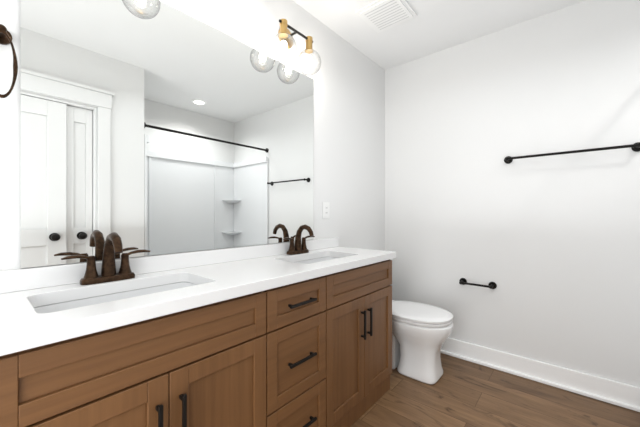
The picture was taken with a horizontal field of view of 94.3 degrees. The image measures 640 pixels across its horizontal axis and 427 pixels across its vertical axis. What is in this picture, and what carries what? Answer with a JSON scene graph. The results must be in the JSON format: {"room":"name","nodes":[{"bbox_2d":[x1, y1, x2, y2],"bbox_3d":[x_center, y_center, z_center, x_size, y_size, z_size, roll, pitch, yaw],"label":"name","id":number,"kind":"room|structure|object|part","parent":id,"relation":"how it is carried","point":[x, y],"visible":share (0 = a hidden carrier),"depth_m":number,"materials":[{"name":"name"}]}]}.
{"room":"bathroom","nodes":[
{"label":"bathroom","id":0,"kind":"room"},
{"bbox_2d":[0,237,339,291],"bbox_3d":[-0.461,0.213,1.532,0.019,0.067,1.830,0,0,41],"label":"backsplash","id":1,"kind":"structure","parent":0,"relation":"attached to","point":[17,280],"depth_m":1.25,"materials":[{"name":"white stone"}]},
{"bbox_2d":[0,0,384,270],"bbox_3d":[-0.528,-0.103,1.543,0.108,2.500,3.600,0,0,41],"label":"wall","id":2,"kind":"structure","parent":0,"point":[156,127],"depth_m":1.34,"materials":[{"name":"white paint"}]},
{"bbox_2d":[0,24,17,97],"bbox_3d":[-0.970,-0.462,0.902,0.068,0.234,0.070,0,0,41],"label":"towel ring","id":3,"kind":"object","parent":2,"relation":"attached to","point":[5,37],"visible":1,"depth_m":0.90,"materials":[{"name":"brown metal"}]},
{"bbox_2d":[270,19,320,75],"bbox_3d":[-0.147,-1.005,1.779,0.176,0.276,0.366,0,0,41],"label":"sconce","id":4,"kind":"object","parent":2,"relation":"attached to","point":[285,36],"visible":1,"depth_m":1.77,"materials":[{"name":"glass"}]},
{"bbox_3d":[-0.207,-0.943,1.690,0.152,0.152,0.152,0,0,41],"label":"globe","id":5,"kind":"part","parent":4,"relation":"part of","materials":[{"name":"clear glass"}]},
{"bbox_2d":[279,19,288,38],"bbox_3d":[-0.207,-1.053,1.690,0.052,0.084,0.052,0,0,41],"label":"socket","id":6,"kind":"object","parent":4,"relation":"attached to","point":[283,22],"depth_m":1.67,"materials":[{"name":"gold metal"}]},
{"bbox_3d":[-0.068,-0.943,1.852,0.152,0.152,0.152,0,0,41],"label":"globe","id":7,"kind":"part","parent":4,"relation":"part of","materials":[{"name":"clear glass"}]},
{"bbox_2d":[305,35,313,53],"bbox_3d":[-0.068,-1.053,1.852,0.052,0.084,0.052,0,0,41],"label":"socket","id":8,"kind":"object","parent":4,"relation":"attached to","point":[309,40],"depth_m":1.83,"materials":[{"name":"gold metal"}]},
{"bbox_2d":[323,202,329,217],"bbox_3d":[0.044,-0.023,2.132,0.007,0.116,0.072,0,0,41],"label":"outlet","id":9,"kind":"object","parent":2,"relation":"attached to","point":[326,209],"visible":1,"depth_m":2.13,"materials":[{"name":"white plastic"}]},
{"bbox_2d":[293,0,584,69],"bbox_3d":[0.460,-1.383,0.696,2.710,0.060,3.600,0,0,41],"label":"ceiling","id":10,"kind":"structure","parent":0,"point":[433,26],"depth_m":2.10,"materials":[{"name":"white paint"}]},
{"bbox_2d":[356,0,416,32],"bbox_3d":[0.449,-1.341,1.997,0.300,0.020,0.300,0,0,41],"label":"ceiling vent","id":11,"kind":"object","parent":10,"relation":"in","point":[378,16],"visible":1,"depth_m":1.98,"materials":[{"name":"white plastic"}]},
{"bbox_2d":[351,353,639,426],"bbox_3d":[0.460,1.177,0.696,2.710,0.060,3.600,0,0,41],"label":"floor","id":12,"kind":"structure","parent":0,"point":[461,393],"depth_m":1.77,"materials":[{"name":"brown wood"}]},
{"bbox_2d":[0,256,395,426],"bbox_3d":[-0.282,0.717,1.378,0.490,0.858,1.810,0,0,41],"label":"bathroom vanity","id":13,"kind":"object","parent":12,"relation":"on","point":[296,333],"depth_m":1.02,"materials":[{"name":"brown wood"}]},
{"bbox_2d":[0,248,395,347],"bbox_3d":[-0.285,0.267,1.381,0.482,0.040,1.830,0,0,41],"label":"countertop","id":14,"kind":"structure","parent":13,"relation":"on","point":[21,322],"depth_m":0.96,"materials":[{"name":"white stone"}]},
{"bbox_2d":[61,232,149,283],"bbox_3d":[-0.738,0.156,1.058,0.155,0.180,0.272,0,0,41],"label":"faucet","id":15,"kind":"object","parent":14,"relation":"on","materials":[{"name":"brown metal"}]},
{"bbox_2d":[32,276,199,311],"bbox_3d":[-0.629,0.363,0.991,0.312,0.177,0.530,0,0,41],"label":"sink","id":16,"kind":"object","parent":14,"relation":"in","point":[137,289],"depth_m":1.05,"materials":[{"name":"white ceramic"}]},
{"bbox_2d":[280,224,315,255],"bbox_3d":[-0.099,0.156,1.805,0.155,0.180,0.272,0,0,41],"label":"faucet","id":17,"kind":"object","parent":14,"relation":"on","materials":[{"name":"brown metal"}]},
{"bbox_2d":[296,256,335,263],"bbox_3d":[-0.007,0.363,1.716,0.312,0.177,0.530,0,0,41],"label":"sink","id":18,"kind":"object","parent":14,"relation":"in","point":[307,259],"depth_m":1.87,"materials":[{"name":"white ceramic"}]},
{"bbox_2d":[390,259,452,384],"bbox_3d":[0.611,0.754,2.233,0.731,0.784,0.452,0,0,41],"label":"toilet","id":19,"kind":"object","parent":12,"relation":"on","point":[421,332],"visible":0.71,"depth_m":2.03,"materials":[{"name":"white ceramic"}]},
{"bbox_3d":[0.691,0.719,2.164,0.516,0.055,0.380,0,0,41],"label":"seat","id":20,"kind":"part","parent":19,"relation":"part of","materials":[{"name":"white plastic"}]},
{"bbox_2d":[385,0,639,386],"bbox_3d":[1.637,-0.103,1.992,2.610,2.500,0.100,0,0,41],"label":"wall","id":21,"kind":"structure","parent":0,"point":[549,246],"depth_m":2.08,"materials":[{"name":"white paint"}]},
{"bbox_2d":[459,278,496,288],"bbox_3d":[1.189,0.537,2.257,0.259,0.054,0.078,0,0,41],"label":"rail","id":22,"kind":"object","parent":21,"relation":"attached to","point":[491,285],"visible":1,"depth_m":2.22,"materials":[{"name":"black metal"}]},
{"bbox_2d":[441,337,639,411],"bbox_3d":[1.251,1.079,2.235,1.708,0.134,0.032,0,0,41],"label":"baseboard","id":23,"kind":"structure","parent":21,"relation":"attached to","point":[624,395],"depth_m":1.99,"materials":[{"name":"white paint"}]},
{"bbox_2d":[504,142,639,163],"bbox_3d":[1.586,-0.388,1.914,0.699,0.054,0.083,0,0,41],"label":"towel rail","id":24,"kind":"object","parent":21,"relation":"attached to","point":[635,147],"visible":1,"depth_m":1.85,"materials":[{"name":"black metal"}]}
]}

